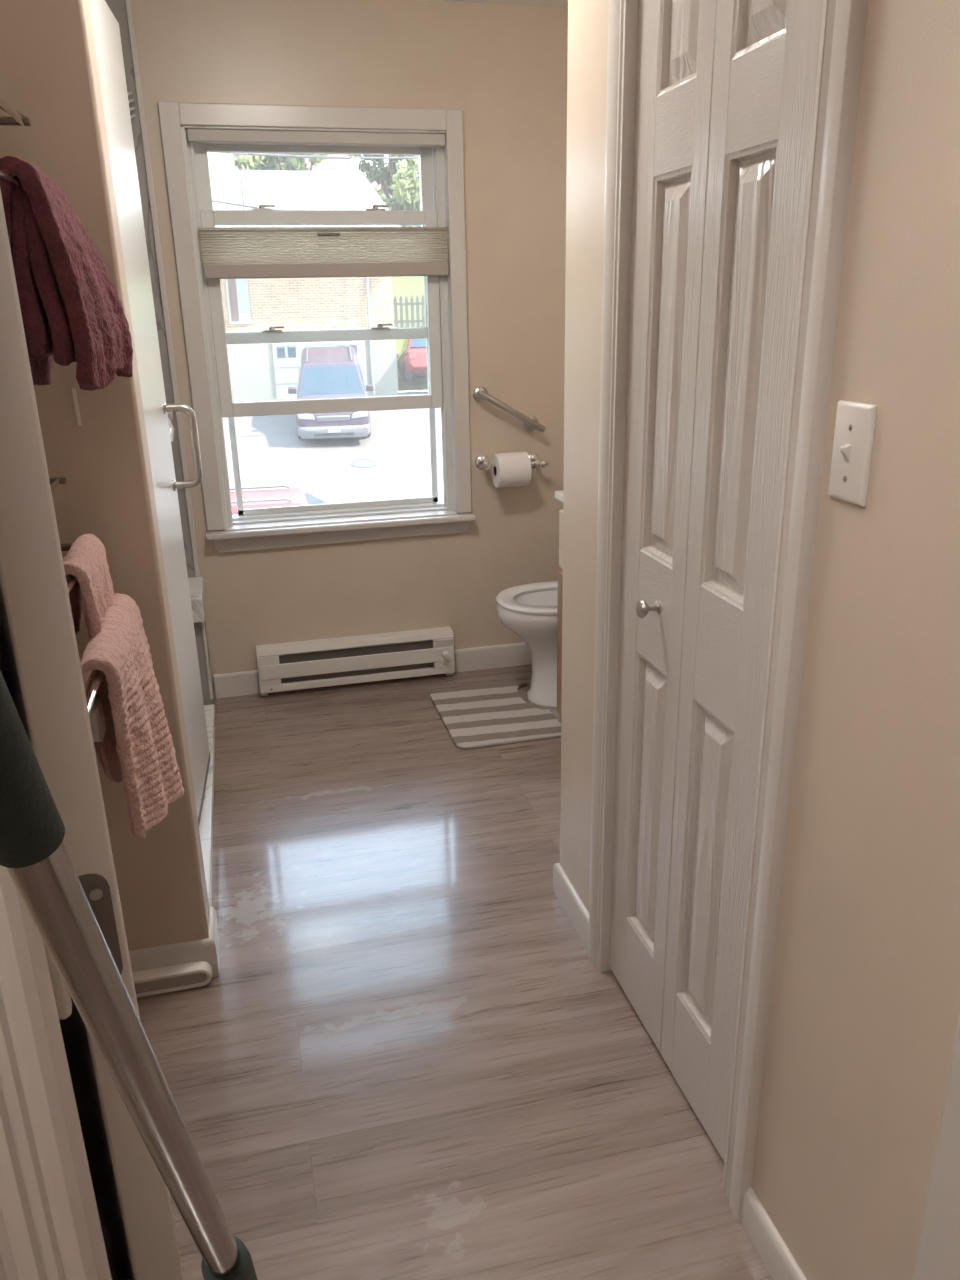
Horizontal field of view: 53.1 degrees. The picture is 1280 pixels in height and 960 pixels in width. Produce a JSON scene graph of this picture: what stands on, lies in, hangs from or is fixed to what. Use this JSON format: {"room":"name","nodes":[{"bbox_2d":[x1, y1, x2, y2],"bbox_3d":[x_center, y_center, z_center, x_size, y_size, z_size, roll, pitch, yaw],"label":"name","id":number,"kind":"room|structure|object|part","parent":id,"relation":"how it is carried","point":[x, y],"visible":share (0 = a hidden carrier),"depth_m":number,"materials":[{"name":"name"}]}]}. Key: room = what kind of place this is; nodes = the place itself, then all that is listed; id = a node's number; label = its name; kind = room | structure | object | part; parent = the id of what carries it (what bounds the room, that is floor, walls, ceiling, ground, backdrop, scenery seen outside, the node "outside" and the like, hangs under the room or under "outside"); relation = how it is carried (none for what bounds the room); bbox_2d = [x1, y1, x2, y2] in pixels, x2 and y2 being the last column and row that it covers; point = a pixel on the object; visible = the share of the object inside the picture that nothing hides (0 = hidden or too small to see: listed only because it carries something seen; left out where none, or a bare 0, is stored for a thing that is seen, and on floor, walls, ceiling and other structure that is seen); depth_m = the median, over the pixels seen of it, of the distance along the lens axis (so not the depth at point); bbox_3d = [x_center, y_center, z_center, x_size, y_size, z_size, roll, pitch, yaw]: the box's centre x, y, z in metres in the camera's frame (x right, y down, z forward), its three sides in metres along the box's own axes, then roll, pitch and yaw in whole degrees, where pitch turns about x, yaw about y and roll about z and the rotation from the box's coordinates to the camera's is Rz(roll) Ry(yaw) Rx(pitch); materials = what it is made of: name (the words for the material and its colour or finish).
{"room":"bathroom","nodes":[
{"label":"bathroom","id":0,"kind":"room"},
{"bbox_2d":[0,0,209,950],"bbox_3d":[-1.134,-0.341,1.792,0.972,2.440,0.125,-6,20,-13],"label":"wall partition","id":1,"kind":"structure","parent":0,"point":[49,74],"depth_m":1.83,"materials":[{"name":"beige paint"}]},
{"bbox_2d":[72,388,81,424],"bbox_3d":[-0.752,-0.435,1.791,0.008,0.067,0.006,-6,20,-13],"label":"strip","id":2,"kind":"object","parent":1,"relation":"attached to","point":[73,389],"visible":1,"depth_m":1.79,"materials":[{"name":"white plastic"}]},
{"bbox_2d":[129,907,219,977],"bbox_3d":[-0.812,0.735,2.243,0.385,0.100,0.138,-6,20,-13],"label":"baseboard","id":3,"kind":"structure","parent":1,"relation":"attached to","point":[207,949],"depth_m":2.20,"materials":[{"name":"white paint"}]},
{"bbox_2d":[224,153,351,170],"bbox_3d":[-11.912,-21.236,48.404,10.600,6.800,8.800,-6,20,-13],"label":"sky","id":4,"kind":"structure","parent":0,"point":[327,164],"depth_m":46.70,"materials":[{"name":"paint"}]},
{"bbox_2d":[105,0,567,696],"bbox_3d":[-0.630,-0.995,3.624,2.900,2.440,0.180,-6,20,-13],"label":"wall","id":5,"kind":"structure","parent":0,"point":[504,66],"depth_m":3.53,"materials":[{"name":"beige paint"}]},
{"bbox_2d":[127,91,135,117],"bbox_3d":[-1.172,-1.710,3.083,0.116,0.109,0.076,-6,20,-13],"label":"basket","id":6,"kind":"object","parent":5,"relation":"attached to","point":[130,92],"visible":0.2,"depth_m":3.10,"materials":[{"name":"white plastic"}]},
{"bbox_2d":[125,0,199,576],"bbox_3d":[-1.095,-1.154,3.342,0.017,1.935,0.012,-6,20,-13],"label":"trim","id":7,"kind":"structure","parent":5,"relation":"attached to","point":[128,2],"depth_m":3.29,"materials":[{"name":"white paint"}]},
{"bbox_2d":[167,412,173,441],"bbox_3d":[-1.134,-0.770,3.407,0.094,0.130,0.114,-6,20,-13],"label":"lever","id":8,"kind":"object","parent":5,"relation":"attached to","point":[170,414],"visible":0.13,"depth_m":3.39,"materials":[{"name":"silver metal"}]},
{"bbox_3d":[-1.110,-0.750,3.401,0.038,0.094,0.080,-15,23,-34],"label":"lever","id":9,"kind":"part","parent":8,"relation":"part of","materials":[{"name":"metal"}]},
{"bbox_2d":[214,670,259,697],"bbox_3d":[-0.972,0.177,3.843,0.173,0.098,0.013,-6,20,-13],"label":"baseboard","id":10,"kind":"structure","parent":5,"relation":"attached to","point":[243,683],"depth_m":3.84,"materials":[{"name":"white paint"}]},
{"bbox_2d":[158,102,475,552],"bbox_3d":[-0.559,-1.116,3.567,1.040,1.520,0.222,-6,20,-13],"label":"window","id":11,"kind":"structure","parent":5,"relation":"in","point":[441,169],"depth_m":3.52,"materials":[{"name":"white paint"}]},
{"bbox_3d":[-0.578,-1.450,3.510,0.840,0.683,0.035,-6,20,-13],"label":"sash","id":12,"kind":"part","parent":11,"relation":"part of","materials":[{"name":"white plastic"}]},
{"bbox_2d":[187,126,448,278],"bbox_3d":[-0.548,-1.534,3.382,0.880,0.479,0.051,-6,20,-13],"label":"window shade","id":13,"kind":"object","parent":11,"relation":"attached to","point":[258,252],"visible":0.99,"depth_m":3.39,"materials":[{"name":"fabric"}]},
{"bbox_3d":[-0.820,-1.564,3.302,0.002,0.275,0.002,-6,20,-13],"label":"cord","id":14,"kind":"part","parent":13,"relation":"part of","materials":[{"name":"white fabric"}]},
{"bbox_3d":[-0.553,-1.733,3.315,0.880,0.038,0.045,-6,20,-13],"label":"head rail","id":15,"kind":"part","parent":13,"relation":"part of","materials":[{"name":"plastic"}]},
{"bbox_3d":[-0.547,-1.460,3.412,0.878,0.011,0.037,-6,20,-13],"label":"rail","id":16,"kind":"part","parent":13,"relation":"part of","materials":[{"name":"silver metal"}]},
{"bbox_3d":[-0.543,-1.331,3.457,0.873,0.046,0.042,-6,20,-13],"label":"rail","id":17,"kind":"part","parent":13,"relation":"part of","materials":[{"name":"beige plastic"}]},
{"bbox_3d":[-0.277,-1.619,3.428,0.002,0.275,0.002,-6,20,-13],"label":"cord","id":18,"kind":"part","parent":13,"relation":"part of","materials":[{"name":"white fabric"}]},
{"bbox_3d":[-0.561,-1.202,3.547,0.840,0.704,0.033,-6,20,-13],"label":"sash","id":19,"kind":"part","parent":11,"relation":"part of","materials":[{"name":"white plastic"}]},
{"bbox_3d":[-0.576,-1.157,3.647,0.803,1.330,0.015,-6,20,-13],"label":"storm frame","id":20,"kind":"part","parent":11,"relation":"part of","materials":[{"name":"white plastic"}]},
{"bbox_3d":[-0.537,-0.459,3.762,1.040,0.030,0.152,-6,20,-13],"label":"sill","id":21,"kind":"part","parent":11,"relation":"part of","materials":[{"name":"white paint"}]},
{"bbox_2d":[256,626,454,695],"bbox_3d":[-0.495,0.093,3.895,0.792,0.204,0.094,-6,20,-13],"label":"baseboard heater","id":22,"kind":"object","parent":5,"relation":"attached to","point":[287,666],"visible":1,"depth_m":3.88,"materials":[{"name":"white metal"}]},
{"bbox_3d":[-0.139,0.063,3.940,0.032,0.032,0.023,-6,20,-13],"label":"thermostat knob","id":23,"kind":"part","parent":22,"relation":"part of","materials":[{"name":"white plastic"}]},
{"bbox_2d":[454,642,530,672],"bbox_3d":[0.287,0.049,4.134,0.840,0.098,0.013,-6,20,-13],"label":"baseboard","id":24,"kind":"structure","parent":5,"relation":"attached to","point":[515,654],"depth_m":4.07,"materials":[{"name":"white paint"}]},
{"bbox_2d":[473,386,545,431],"bbox_3d":[0.116,-0.895,3.730,0.276,0.180,0.072,-6,20,-13],"label":"grab bar","id":25,"kind":"object","parent":5,"relation":"attached to","point":[480,394],"visible":1,"depth_m":3.71,"materials":[{"name":"silver metal"}]},
{"bbox_2d":[475,453,547,469],"bbox_3d":[0.126,-0.698,3.789,0.280,0.066,0.094,-6,20,-13],"label":"toilet paper holder","id":26,"kind":"object","parent":5,"relation":"attached to","point":[482,462],"visible":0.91,"depth_m":3.78,"materials":[{"name":"silver metal"}]},
{"bbox_3d":[0.018,-0.691,3.764,0.060,0.060,0.091,-6,20,-13],"label":"post","id":27,"kind":"part","parent":26,"relation":"part of","materials":[{"name":"silver metal"}]},
{"bbox_2d":[491,452,531,487],"bbox_3d":[0.122,-0.668,3.762,0.130,0.132,0.132,-6,20,-13],"label":"toilet paper roll","id":28,"kind":"object","parent":26,"relation":"on","point":[512,469],"visible":1,"depth_m":3.71,"materials":[{"name":"paper"}]},
{"bbox_3d":[0.222,-0.706,3.814,0.060,0.060,0.091,-6,20,-13],"label":"post","id":29,"kind":"part","parent":26,"relation":"part of","materials":[{"name":"silver metal"}]},
{"bbox_2d":[137,664,772,1279],"bbox_3d":[0.080,1.073,1.467,2.900,0.060,5.470,-6,20,-13],"label":"floor","id":30,"kind":"structure","parent":0,"point":[405,1057],"depth_m":2.04,"materials":[{"name":"laminate"}]},
{"bbox_2d":[0,671,257,1279],"bbox_3d":[-0.147,0.511,0.695,0.260,1.519,0.444,-6,20,-13],"label":"vacuum cleaner","id":31,"kind":"object","parent":30,"relation":"on","point":[33,851],"visible":1,"depth_m":0.46,"materials":[{"name":"metal"}]},
{"bbox_3d":[-0.188,0.267,0.550,0.024,0.470,0.186,-2,19,-1],"label":"handle","id":32,"kind":"part","parent":31,"relation":"part of","materials":[{"name":"metal"}]},
{"bbox_3d":[-0.187,0.618,0.830,0.035,0.410,0.169,-2,19,-4],"label":"handle","id":33,"kind":"part","parent":31,"relation":"part of","materials":[{"name":"silver metal"}]},
{"bbox_2d":[132,961,211,997],"bbox_3d":[-0.795,0.784,2.171,0.368,0.051,0.030,-6,20,-13],"label":"floor vent","id":34,"kind":"object","parent":30,"relation":"in","point":[184,976],"visible":0.48,"depth_m":2.18,"materials":[{"name":"white plastic"}]},
{"bbox_2d":[188,577,214,704],"bbox_3d":[-1.438,0.085,3.519,0.872,0.505,0.300,-6,20,-13],"label":"shower bench","id":35,"kind":"object","parent":30,"relation":"on","point":[196,584],"visible":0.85,"depth_m":3.51,"materials":[{"name":"grey stone"}]},
{"bbox_3d":[-1.003,0.071,3.518,0.013,0.315,0.013,-6,20,-13],"label":"edge trim","id":36,"kind":"part","parent":35,"relation":"part of","materials":[{"name":"white paint"}]},
{"bbox_2d":[199,704,214,907],"bbox_3d":[-0.875,0.493,2.935,0.122,0.100,1.295,-6,20,-13],"label":"shower curb","id":37,"kind":"object","parent":30,"relation":"on","point":[206,820],"visible":0.28,"depth_m":2.78,"materials":[{"name":"white plastic"}]},
{"bbox_2d":[89,0,210,824],"bbox_3d":[-0.777,-0.461,2.387,0.094,2.042,0.800,-5,20,-10],"label":"shower door","id":38,"kind":"structure","parent":37,"relation":"on","point":[106,30],"depth_m":2.49,"materials":[{"name":"clear glass"}]},
{"bbox_2d":[163,402,166,413],"bbox_3d":[-0.873,-0.643,2.660,0.007,0.034,0.034,-5,20,-10],"label":"washer","id":39,"kind":"object","parent":38,"relation":"in","point":[164,404],"depth_m":2.65,"materials":[{"name":"silver metal"}]},
{"bbox_2d":[172,479,175,490],"bbox_3d":[-0.869,-0.441,2.731,0.007,0.034,0.034,-5,20,-10],"label":"washer","id":40,"kind":"object","parent":38,"relation":"in","point":[173,480],"depth_m":2.72,"materials":[{"name":"silver metal"}]},
{"bbox_3d":[-0.833,-0.545,2.702,0.084,0.235,0.021,-5,20,-10],"label":"handle","id":41,"kind":"part","parent":38,"relation":"part of","materials":[{"name":"silver metal"}]},
{"bbox_2d":[430,681,560,748],"bbox_3d":[0.056,0.275,3.630,0.408,0.012,0.528,-6,20,-13],"label":"bath rug","id":42,"kind":"object","parent":30,"relation":"on","point":[496,714],"visible":0.88,"depth_m":3.58,"materials":[{"name":"fabric"}]},
{"bbox_2d":[496,581,557,706],"bbox_3d":[0.416,-0.187,3.680,0.722,0.839,0.400,-6,20,-13],"label":"toilet","id":43,"kind":"object","parent":30,"relation":"on","point":[529,611],"visible":0.28,"depth_m":3.65,"materials":[{"name":"white ceramic"}]},
{"bbox_3d":[0.308,-0.166,3.658,0.498,0.019,0.374,-6,20,-13],"label":"seat","id":44,"kind":"part","parent":43,"relation":"part of","materials":[{"name":"white ceramic"}]},
{"bbox_2d":[555,491,562,715],"bbox_3d":[0.646,0.014,3.064,0.612,0.858,0.933,-6,20,-13],"label":"vanity cabinet","id":45,"kind":"object","parent":30,"relation":"on","point":[558,494],"visible":0.07,"depth_m":3.37,"materials":[{"name":"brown wood"}]},
{"bbox_2d":[555,491,562,501],"bbox_3d":[0.651,-0.380,2.930,0.584,0.026,0.933,-6,20,-13],"label":"countertop","id":46,"kind":"structure","parent":45,"relation":"on","point":[558,494],"depth_m":3.25,"materials":[{"name":"stone"}]},
{"bbox_3d":[0.337,0.077,3.240,0.026,0.535,0.430,-6,20,-13],"label":"door","id":47,"kind":"part","parent":45,"relation":"part of","materials":[{"name":"white wood"}]},
{"bbox_3d":[0.333,-0.283,3.115,0.018,0.202,0.430,-6,20,-13],"label":"drawer","id":48,"kind":"part","parent":45,"relation":"part of","materials":[{"name":"white wood"}]},
{"bbox_2d":[427,0,567,7],"bbox_3d":[0.009,-1.323,0.718,2.900,0.080,5.650,-6,20,-13],"label":"ceiling","id":49,"kind":"structure","parent":0,"point":[546,3],"depth_m":3.29,"materials":[{"name":"paint"}]},
{"bbox_2d":[560,0,959,1279],"bbox_3d":[0.800,-0.310,1.590,0.915,2.440,1.400,-6,20,-13],"label":"wall","id":50,"kind":"structure","parent":0,"point":[864,1007],"depth_m":1.17,"materials":[{"name":"beige paint"}]},
{"bbox_2d":[553,863,588,950],"bbox_3d":[0.390,0.648,2.439,0.338,0.085,0.276,-6,20,-13],"label":"baseboard","id":51,"kind":"structure","parent":50,"relation":"attached to","point":[564,890],"depth_m":2.40,"materials":[{"name":"white paint"}]},
{"bbox_2d":[609,0,822,1162],"bbox_3d":[0.346,-0.101,1.622,0.071,2.018,0.600,-6,20,-13],"label":"door","id":52,"kind":"structure","parent":50,"relation":"in","point":[725,96],"depth_m":1.56,"materials":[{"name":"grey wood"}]},
{"bbox_3d":[0.337,0.334,1.917,0.015,0.617,0.143,-6,20,-13],"label":"panel","id":53,"kind":"part","parent":52,"relation":"part of","materials":[{"name":"grey wood"}]},
{"bbox_3d":[0.306,-0.058,1.747,0.041,0.035,0.035,-6,20,-13],"label":"knob","id":54,"kind":"part","parent":52,"relation":"part of","materials":[{"name":"silver metal"}]},
{"bbox_3d":[0.334,-0.145,1.750,0.030,2.018,0.143,-6,20,-13],"label":"rail","id":55,"kind":"part","parent":52,"relation":"part of","materials":[{"name":"grey wood"}]},
{"bbox_3d":[0.320,-0.449,1.642,0.015,0.640,0.143,-6,20,-13],"label":"panel","id":56,"kind":"part","parent":52,"relation":"part of","materials":[{"name":"grey wood"}]},
{"bbox_3d":[0.310,-0.939,1.470,0.015,0.165,0.143,-6,20,-13],"label":"panel","id":57,"kind":"part","parent":52,"relation":"part of","materials":[{"name":"grey wood"}]},
{"bbox_3d":[0.398,0.413,1.687,0.015,0.617,0.143,-6,20,-13],"label":"panel","id":58,"kind":"part","parent":52,"relation":"part of","materials":[{"name":"grey wood"}]},
{"bbox_3d":[0.395,-0.066,1.521,0.030,2.018,0.143,-6,20,-13],"label":"rail","id":59,"kind":"part","parent":52,"relation":"part of","materials":[{"name":"grey wood"}]},
{"bbox_3d":[0.382,-0.369,1.413,0.015,0.640,0.143,-6,20,-13],"label":"panel","id":60,"kind":"part","parent":52,"relation":"part of","materials":[{"name":"grey wood"}]},
{"bbox_3d":[0.371,-0.859,1.240,0.015,0.165,0.143,-6,20,-13],"label":"panel","id":61,"kind":"part","parent":52,"relation":"part of","materials":[{"name":"grey wood"}]},
{"bbox_2d":[588,0,867,1221],"bbox_3d":[0.382,-0.131,1.617,0.119,2.100,0.734,-6,20,-13],"label":"door frame","id":62,"kind":"structure","parent":50,"relation":"attached to","point":[843,24],"depth_m":1.42,"materials":[{"name":"white paint"}]},
{"bbox_2d":[741,1188,806,1279],"bbox_3d":[0.490,1.003,1.439,0.013,0.075,0.363,-6,20,-13],"label":"baseboard","id":63,"kind":"structure","parent":50,"relation":"attached to","point":[776,1256],"depth_m":1.53,"materials":[{"name":"white paint"}]},
{"bbox_2d":[828,400,876,506],"bbox_3d":[0.433,-0.221,1.134,0.018,0.116,0.070,-6,20,-13],"label":"light switch","id":64,"kind":"object","parent":50,"relation":"attached to","point":[855,422],"visible":1,"depth_m":1.13,"materials":[{"name":"white plastic"}]},
{"bbox_3d":[0.321,-0.005,0.750,2.280,2.440,0.100,-6,20,-13],"label":"wall","id":65,"kind":"structure","parent":0,"visible":0},
{"bbox_2d":[0,865,111,1279],"bbox_3d":[-0.303,0.228,0.606,0.075,2.120,0.086,-6,20,-13],"label":"door frame","id":66,"kind":"structure","parent":65,"relation":"attached to","point":[50,1226],"depth_m":0.60,"materials":[{"name":"white paint"}]},
{"bbox_2d":[0,190,183,1279],"bbox_3d":[-0.460,0.141,0.982,0.056,2.018,0.751,-12,22,-28],"label":"door","id":67,"kind":"structure","parent":65,"relation":"in","point":[40,667],"depth_m":0.63,"materials":[{"name":"white paint"}]},
{"bbox_3d":[-0.271,0.205,0.674,0.030,0.093,0.003,-13,22,-29],"label":"hinge plate","id":68,"kind":"part","parent":67,"relation":"part of","materials":[{"name":"grey metal"}]},
{"bbox_2d":[912,1016,959,1279],"bbox_3d":[0.569,0.189,0.756,0.035,2.060,0.388,-6,20,-13],"label":"door frame","id":69,"kind":"structure","parent":65,"relation":"attached to","point":[938,1252],"depth_m":1.07,"materials":[{"name":"white paint"}]},
{"label":"outside","id":70,"kind":"structure","parent":0,"visible":0},
{"bbox_2d":[222,391,442,503],"bbox_3d":[-4.304,-2.412,17.550,28.000,1.580,27.400,-6,20,-13],"label":"driveway","id":71,"kind":"structure","parent":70,"point":[270,450],"depth_m":24.18,"materials":[{"name":"concrete"}]},
{"bbox_2d":[230,485,327,514],"bbox_3d":[-2.948,-1.568,15.037,4.435,1.550,2.200,-5,20,-11],"label":"car","id":72,"kind":"object","parent":71,"relation":"on","point":[252,499],"visible":0.02,"depth_m":14.72,"materials":[{"name":"red paint"}]},
{"bbox_3d":[-3.744,-2.390,15.191,1.446,0.069,0.040,-5,20,-11],"label":"roof rail","id":73,"kind":"part","parent":72,"relation":"part of","materials":[{"name":"silver metal"}]},
{"bbox_3d":[-3.503,-2.024,14.133,1.446,0.069,0.040,-5,20,-11],"label":"roof rail","id":74,"kind":"part","parent":72,"relation":"part of","materials":[{"name":"silver metal"}]},
{"bbox_2d":[288,345,373,439],"bbox_3d":[-4.110,-6.913,26.538,2.280,2.272,4.674,-4,20,-8],"label":"car","id":75,"kind":"object","parent":71,"relation":"on","point":[323,372],"visible":0.81,"depth_m":25.49,"materials":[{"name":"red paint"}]},
{"bbox_2d":[288,387,296,393],"bbox_3d":[-5.002,-6.651,25.571,0.220,0.160,0.140,-4,29,-8],"label":"mirror","id":76,"kind":"object","parent":75,"relation":"attached to","point":[291,390],"depth_m":25.52,"materials":[{"name":"purple paint"}]},
{"bbox_3d":[-4.800,-7.957,26.651,0.040,0.069,1.888,-4,29,-8],"label":"roof rail","id":77,"kind":"part","parent":75,"relation":"part of","materials":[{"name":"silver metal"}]},
{"bbox_2d":[316,415,349,421],"bbox_3d":[-3.774,-5.715,24.685,0.846,0.132,0.220,-4,29,-8],"label":"grille","id":78,"kind":"object","parent":75,"relation":"attached to","point":[319,418],"depth_m":24.60,"materials":[{"name":"silver metal"}]},
{"bbox_3d":[-3.749,-5.396,24.661,0.320,0.120,0.055,-4,29,-8],"label":"license plate","id":79,"kind":"part","parent":75,"relation":"part of","materials":[{"name":"white metal"}]},
{"bbox_2d":[366,384,373,390],"bbox_3d":[-2.966,-6.791,25.850,0.220,0.160,0.140,-4,29,-8],"label":"mirror","id":80,"kind":"object","parent":75,"relation":"attached to","point":[370,387],"depth_m":25.79,"materials":[{"name":"purple paint"}]},
{"bbox_2d":[350,459,376,467],"bbox_3d":[-2.885,-4.380,23.793,0.676,0.125,0.669,-6,20,-13],"label":"manhole cover","id":81,"kind":"object","parent":71,"relation":"on","point":[359,463],"visible":1,"depth_m":23.77,"materials":[{"name":"metal"}]},
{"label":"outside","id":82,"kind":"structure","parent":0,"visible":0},
{"bbox_2d":[392,276,427,390],"bbox_3d":[-13.879,-18.423,51.903,60.000,6.198,50.410,-6,20,-13],"label":"lawn","id":83,"kind":"structure","parent":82,"point":[403,286],"depth_m":37.39,"materials":[{"name":"green plant"}]},
{"bbox_2d":[230,153,327,170],"bbox_3d":[-7.686,-18.462,39.040,4.759,7.627,3.763,-6,20,-13],"label":"leafy tree","id":84,"kind":"object","parent":83,"relation":"on","point":[257,162],"visible":0.09,"depth_m":38.36,"materials":[{"name":"green plant"}]},
{"bbox_2d":[207,152,400,400],"bbox_3d":[-7.922,-11.843,31.384,10.250,7.600,8.300,-6,20,-13],"label":"house","id":85,"kind":"structure","parent":83,"relation":"on","point":[258,371],"depth_m":29.24,"materials":[{"name":"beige brick"}]},
{"bbox_3d":[-7.281,-10.187,28.291,0.220,1.500,0.030,-6,20,-13],"label":"pane","id":86,"kind":"part","parent":85,"relation":"part of","materials":[{"name":"red"}]},
{"bbox_3d":[-4.907,-8.433,29.525,2.810,1.920,0.060,-6,20,-13],"label":"garage door","id":87,"kind":"part","parent":85,"relation":"part of","materials":[{"name":"white"}]},
{"bbox_2d":[349,154,420,226],"bbox_3d":[-3.866,-19.672,40.890,4.703,8.932,5.141,-6,20,-13],"label":"leafy tree","id":88,"kind":"object","parent":83,"relation":"on","point":[391,175],"visible":0.17,"depth_m":40.82,"materials":[{"name":"green plant"}]},
{"bbox_2d":[370,181,420,226],"bbox_3d":[-5.062,-27.590,65.491,8.600,7.200,8.800,-6,20,-13],"label":"house","id":89,"kind":"structure","parent":83,"relation":"on","point":[374,184],"depth_m":62.74,"materials":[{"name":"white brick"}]},
{"bbox_2d":[393,295,424,327],"bbox_3d":[-1.136,-11.920,34.900,5.200,1.250,0.080,-6,20,-13],"label":"picket fence","id":90,"kind":"object","parent":83,"relation":"on","point":[401,321],"visible":0.19,"depth_m":34.53,"materials":[{"name":"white wood"}]},
{"bbox_3d":[-1.140,-11.939,34.909,5.200,0.680,0.050,-6,20,-13],"label":"fence rail","id":91,"kind":"part","parent":90,"relation":"part of","materials":[{"name":"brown wood"}]},
{"bbox_2d":[397,339,427,381],"bbox_3d":[-1.743,-9.284,31.812,2.200,1.924,4.490,-4,20,-9],"label":"car","id":92,"kind":"object","parent":83,"relation":"on","point":[412,361],"visible":0.32,"depth_m":29.82,"materials":[{"name":"red paint"}]},
{"bbox_2d":[408,352,415,358],"bbox_3d":[-2.095,-8.777,29.631,0.207,0.230,0.180,-4,12,-9],"label":"tail light","id":93,"kind":"object","parent":92,"relation":"attached to","point":[411,355],"depth_m":29.55,"materials":[{"name":"red plastic"}]},
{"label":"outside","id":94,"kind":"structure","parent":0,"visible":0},
{"bbox_2d":[215,152,418,158],"bbox_3d":[-3.003,-9.625,18.786,9.712,0.374,0.038,-10,21,-24],"label":"wire","id":95,"kind":"object","parent":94,"point":[258,154],"visible":0.41,"depth_m":18.79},
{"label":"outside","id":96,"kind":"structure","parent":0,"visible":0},
{"bbox_2d":[212,200,420,226],"bbox_3d":[-4.331,-10.014,22.116,8.563,0.994,0.038,-8,21,-19],"label":"wire","id":97,"kind":"object","parent":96,"point":[217,201],"visible":0.09,"depth_m":21.72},
{"bbox_3d":[-0.907,-0.120,1.149,0.100,2.440,1.305,-6,20,-13],"label":"wall","id":98,"kind":"structure","parent":0,"visible":0},
{"bbox_2d":[0,96,30,189],"bbox_3d":[-0.791,-0.742,1.276,0.304,0.305,0.655,-6,20,-13],"label":"towel rack","id":99,"kind":"object","parent":98,"relation":"attached to","point":[17,118],"visible":0.59,"depth_m":1.49,"materials":[{"name":"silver metal"}]},
{"bbox_3d":[-0.875,-0.837,1.545,0.281,0.060,0.060,-6,20,-13],"label":"post","id":100,"kind":"part","parent":99,"relation":"part of","materials":[{"name":"brown metal"}]},
{"bbox_2d":[0,156,132,390],"bbox_3d":[-0.668,-0.566,1.516,0.179,0.328,0.280,-6,20,-13],"label":"towel","id":101,"kind":"object","parent":99,"relation":"hanging from","point":[72,310],"visible":0.88,"depth_m":1.43,"materials":[{"name":"red fabric"}]},
{"bbox_2d":[49,477,103,715],"bbox_3d":[-0.768,-0.074,1.513,0.324,0.307,0.655,-6,20,-13],"label":"towel rack","id":102,"kind":"object","parent":98,"relation":"attached to","point":[55,482],"visible":0.17,"depth_m":1.53,"materials":[{"name":"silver metal"}]},
{"bbox_3d":[-0.880,-0.281,1.736,0.247,0.060,0.060,-6,20,-13],"label":"post","id":103,"kind":"part","parent":102,"relation":"part of","materials":[{"name":"brown metal"}]},
{"bbox_3d":[-0.859,-0.165,1.782,0.285,0.060,0.060,-6,20,-13],"label":"post","id":104,"kind":"part","parent":102,"relation":"part of","materials":[{"name":"brown metal"}]},
{"bbox_2d":[63,534,113,640],"bbox_3d":[-0.702,-0.083,1.691,0.091,0.164,0.240,-6,20,-13],"label":"towel","id":105,"kind":"object","parent":102,"relation":"hanging from","point":[91,595],"visible":0.62,"depth_m":1.65,"materials":[{"name":"pink fabric"}]},
{"bbox_2d":[80,593,183,837],"bbox_3d":[-0.627,0.165,1.723,0.138,0.420,0.384,-6,20,-13],"label":"towel","id":106,"kind":"object","parent":102,"relation":"hanging from","point":[136,748],"visible":0.8,"depth_m":1.65,"materials":[{"name":"pink fabric"}]}
]}

